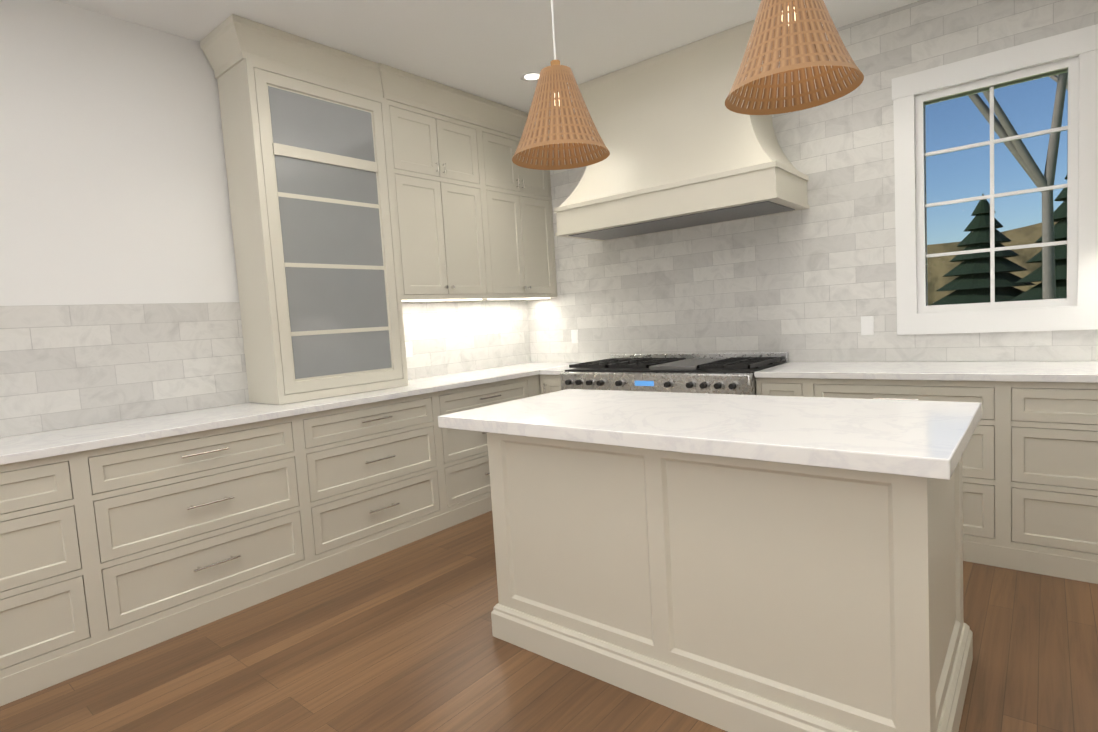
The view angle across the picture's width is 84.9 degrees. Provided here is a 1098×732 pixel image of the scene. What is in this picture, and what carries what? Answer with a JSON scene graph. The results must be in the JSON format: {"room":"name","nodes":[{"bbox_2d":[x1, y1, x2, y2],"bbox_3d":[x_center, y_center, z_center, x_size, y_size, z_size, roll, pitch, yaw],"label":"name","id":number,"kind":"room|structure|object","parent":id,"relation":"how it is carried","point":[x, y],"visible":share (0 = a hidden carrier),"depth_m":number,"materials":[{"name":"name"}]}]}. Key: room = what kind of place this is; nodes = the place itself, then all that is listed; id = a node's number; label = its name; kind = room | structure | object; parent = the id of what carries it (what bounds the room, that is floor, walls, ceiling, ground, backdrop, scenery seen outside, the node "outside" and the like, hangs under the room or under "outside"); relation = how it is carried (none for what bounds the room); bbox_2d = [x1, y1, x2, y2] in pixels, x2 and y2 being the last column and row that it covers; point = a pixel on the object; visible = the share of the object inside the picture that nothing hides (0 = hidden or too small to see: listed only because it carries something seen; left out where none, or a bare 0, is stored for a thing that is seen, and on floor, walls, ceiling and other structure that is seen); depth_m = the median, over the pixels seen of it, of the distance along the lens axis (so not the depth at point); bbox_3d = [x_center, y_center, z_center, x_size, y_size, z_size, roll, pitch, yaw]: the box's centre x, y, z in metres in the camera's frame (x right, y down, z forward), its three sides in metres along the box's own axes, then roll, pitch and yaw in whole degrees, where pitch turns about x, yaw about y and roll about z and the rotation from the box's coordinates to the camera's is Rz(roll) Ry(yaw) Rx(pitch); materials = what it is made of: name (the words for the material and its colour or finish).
{"room":"kitchen","nodes":[
{"label":"kitchen","id":0,"kind":"room"},
{"bbox_2d":[0,0,530,437],"bbox_3d":[-2.330,-0.250,2.902,0.150,2.920,6.850,0,6,40],"label":"wall","id":1,"kind":"structure","parent":0,"point":[113,183],"depth_m":2.96,"materials":[{"name":"paint"}]},
{"bbox_2d":[0,300,530,437],"bbox_3d":[-1.559,-0.108,3.708,0.012,0.579,4.337,0,6,40],"label":"wall tile","id":2,"kind":"structure","parent":1,"relation":"attached to","point":[65,366],"depth_m":3.10,"materials":[{"name":"tile"}]},
{"bbox_2d":[405,341,412,357],"bbox_3d":[-1.020,-0.119,4.345,0.006,0.114,0.070,0,6,40],"label":"electrical outlet","id":3,"kind":"object","parent":2,"relation":"attached to","point":[408,346],"visible":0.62,"depth_m":4.35,"materials":[{"name":"white plastic"}]},
{"bbox_2d":[396,98,459,301],"bbox_3d":[-0.981,-1.079,4.120,0.346,1.260,0.467,0,6,40],"label":"upper cabinet","id":4,"kind":"object","parent":1,"relation":"attached to","point":[423,132],"depth_m":4.06,"materials":[{"name":"paint"}]},
{"bbox_2d":[444,114,491,300],"bbox_3d":[-0.758,-1.114,4.389,0.346,1.260,0.467,0,6,40],"label":"upper cabinet","id":5,"kind":"object","parent":1,"relation":"attached to","point":[465,138],"depth_m":4.35,"materials":[{"name":"paint"}]},
{"bbox_2d":[480,122,556,300],"bbox_3d":[-0.382,-1.171,4.843,0.346,1.260,0.894,0,6,40],"label":"upper cabinet","id":6,"kind":"object","parent":1,"relation":"attached to","point":[520,215],"depth_m":4.73,"materials":[{"name":"paint"}]},
{"bbox_2d":[57,0,919,120],"bbox_3d":[-0.364,-1.737,1.085,5.490,0.080,6.850,0,6,40],"label":"ceiling","id":7,"kind":"structure","parent":0,"point":[493,50],"depth_m":3.34,"materials":[{"name":"paint"}]},
{"bbox_2d":[520,72,539,81],"bbox_3d":[-0.114,-1.935,4.016,0.156,0.005,0.156,0,6,40],"label":"recessed light","id":8,"kind":"object","parent":7,"relation":"in","point":[530,77],"visible":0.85,"depth_m":4.01,"materials":[{"name":"white"}]},
{"bbox_2d":[512,0,609,169],"bbox_3d":[0.013,-1.287,2.194,0.364,1.028,0.364,0,6,40],"label":"pendant light","id":9,"kind":"object","parent":7,"relation":"hanging from","point":[555,78],"visible":1,"depth_m":2.15,"materials":[{"name":"wicker"}]},
{"bbox_2d":[725,0,863,114],"bbox_3d":[0.656,-1.285,1.661,0.364,1.028,0.364,0,6,40],"label":"pendant light","id":10,"kind":"object","parent":7,"relation":"hanging from","point":[787,38],"visible":1,"depth_m":1.64,"materials":[{"name":"wicker"}]},
{"bbox_2d":[0,511,1097,731],"bbox_3d":[-0.183,1.238,1.315,5.490,0.060,6.850,0,6,40],"label":"floor","id":11,"kind":"structure","parent":0,"point":[402,639],"depth_m":2.26,"materials":[{"name":"brown wood"}]},
{"bbox_2d":[0,450,119,705],"bbox_3d":[-2.353,0.823,2.268,0.600,0.885,0.940,0,6,40],"label":"base cabinet","id":12,"kind":"object","parent":11,"relation":"on","point":[56,627],"depth_m":2.32,"materials":[{"name":"paint"}]},
{"bbox_2d":[92,414,320,658],"bbox_3d":[-1.785,0.735,2.955,0.600,0.885,0.970,0,6,40],"label":"base cabinet","id":13,"kind":"object","parent":11,"relation":"on","point":[121,539],"depth_m":2.74,"materials":[{"name":"paint"}]},
{"bbox_2d":[0,362,583,465],"bbox_3d":[-1.296,0.198,3.537,0.633,0.035,4.348,0,6,40],"label":"countertop","id":14,"kind":"structure","parent":13,"relation":"on","point":[74,440],"depth_m":2.91,"materials":[{"name":"white stone"}]},
{"bbox_2d":[214,50,411,404],"bbox_3d":[-1.357,-0.738,3.627,0.396,1.818,0.892,0,6,40],"label":"tall cabinet","id":15,"kind":"object","parent":14,"relation":"on","point":[367,198],"depth_m":3.42,"materials":[{"name":"paint"}]},
{"bbox_2d":[308,390,451,577],"bbox_3d":[-1.207,0.646,3.652,0.600,0.885,0.970,0,6,40],"label":"base cabinet","id":16,"kind":"object","parent":11,"relation":"on","point":[380,469],"depth_m":3.46,"materials":[{"name":"paint"}]},
{"bbox_2d":[444,378,535,525],"bbox_3d":[-0.639,0.559,4.338,0.600,0.885,0.940,0,6,40],"label":"base cabinet","id":17,"kind":"object","parent":11,"relation":"on","point":[468,459],"depth_m":4.03,"materials":[{"name":"paint"}]},
{"bbox_2d":[532,374,540,395],"bbox_3d":[-0.096,0.474,5.005,0.588,0.885,0.604,0,6,40],"label":"base cabinet","id":18,"kind":"object","parent":11,"relation":"on","point":[535,381],"depth_m":4.54,"materials":[{"name":"paint"}]},
{"bbox_2d":[539,365,572,394],"bbox_3d":[0.237,0.458,4.718,0.262,0.920,0.642,0,6,40],"label":"base cabinet","id":19,"kind":"object","parent":11,"relation":"on","point":[550,380],"visible":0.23,"depth_m":4.49,"materials":[{"name":"paint"}]},
{"bbox_2d":[560,352,787,394],"bbox_3d":[0.836,0.433,4.144,1.386,0.985,0.733,0,6,40],"label":"range","id":20,"kind":"object","parent":11,"relation":"on","point":[720,373],"visible":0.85,"depth_m":3.92,"materials":[{"name":"silver metal"}]},
{"bbox_2d":[487,433,972,731],"bbox_3d":[0.610,0.648,2.279,1.568,0.870,0.838,0,6,40],"label":"kitchen island","id":21,"kind":"object","parent":11,"relation":"on","point":[743,563],"depth_m":1.84,"materials":[{"name":"paint"}]},
{"bbox_2d":[438,389,981,480],"bbox_3d":[0.510,0.191,2.284,1.790,0.049,0.900,0,6,40],"label":"island countertop","id":22,"kind":"structure","parent":21,"relation":"on","point":[924,440],"depth_m":1.94,"materials":[{"name":"white stone"}]},
{"bbox_2d":[755,377,813,396],"bbox_3d":[1.541,0.478,3.653,0.318,0.885,0.600,0,6,40],"label":"base cabinet","id":23,"kind":"object","parent":11,"relation":"on","point":[770,386],"depth_m":3.40,"materials":[{"name":"paint"}]},
{"bbox_2d":[814,381,1013,568],"bbox_3d":[1.972,0.479,3.296,0.920,0.885,0.600,0,6,40],"label":"base cabinet","id":24,"kind":"object","parent":11,"relation":"on","point":[988,456],"depth_m":2.85,"materials":[{"name":"paint"}]},
{"bbox_2d":[1014,381,1097,583],"bbox_3d":[2.650,0.481,2.735,0.960,0.885,0.600,0,6,40],"label":"base cabinet","id":25,"kind":"object","parent":11,"relation":"on","point":[1030,476],"depth_m":2.68,"materials":[{"name":"paint"}]},
{"bbox_2d":[754,361,1097,384],"bbox_3d":[2.263,0.023,2.991,2.272,0.035,0.633,0,6,40],"label":"countertop","id":26,"kind":"structure","parent":25,"relation":"on","point":[1052,372],"depth_m":3.05,"materials":[{"name":"white stone"}]},
{"bbox_2d":[911,361,943,361],"bbox_3d":[1.853,-0.572,3.769,5.190,2.920,0.150,0,6,40],"label":"wall","id":27,"kind":"structure","parent":0,"point":[927,361],"depth_m":3.46,"materials":[{"name":"paint"}]},
{"bbox_2d":[554,20,808,240],"bbox_3d":[0.812,-1.473,4.014,1.580,1.034,0.590,0,6,40],"label":"range hood","id":28,"kind":"object","parent":27,"relation":"attached to","point":[686,147],"visible":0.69,"depth_m":3.80,"materials":[{"name":"paint"}]},
{"bbox_2d":[527,0,1097,361],"bbox_3d":[1.773,-1.022,3.671,5.190,1.999,0.012,0,6,40],"label":"wall tile","id":29,"kind":"structure","parent":27,"relation":"attached to","point":[815,281],"depth_m":3.76,"materials":[{"name":"tile"}]},
{"bbox_2d":[571,329,577,342],"bbox_3d":[0.216,-0.249,5.046,0.070,0.114,0.006,0,6,40],"label":"electrical outlet","id":30,"kind":"object","parent":29,"relation":"attached to","point":[574,335],"visible":1,"depth_m":5.04,"materials":[{"name":"white plastic"}]},
{"bbox_2d":[861,316,873,334],"bbox_3d":[1.926,-0.244,3.631,0.070,0.114,0.006,0,6,40],"label":"electrical outlet","id":31,"kind":"object","parent":29,"relation":"attached to","point":[867,325],"visible":1,"depth_m":3.63,"materials":[{"name":"white plastic"}]},
{"bbox_2d":[892,24,1097,334],"bbox_3d":[2.380,-0.911,3.225,0.907,1.455,0.128,0,6,40],"label":"window","id":32,"kind":"structure","parent":27,"relation":"in","point":[1079,311],"depth_m":3.17,"materials":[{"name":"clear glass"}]},
{"label":"outside","id":33,"kind":"structure","parent":0,"visible":0},
{"bbox_2d":[927,72,1067,305],"bbox_3d":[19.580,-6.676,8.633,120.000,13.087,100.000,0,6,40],"label":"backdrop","id":34,"kind":"structure","parent":33,"point":[1014,268],"depth_m":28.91,"materials":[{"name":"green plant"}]}
]}

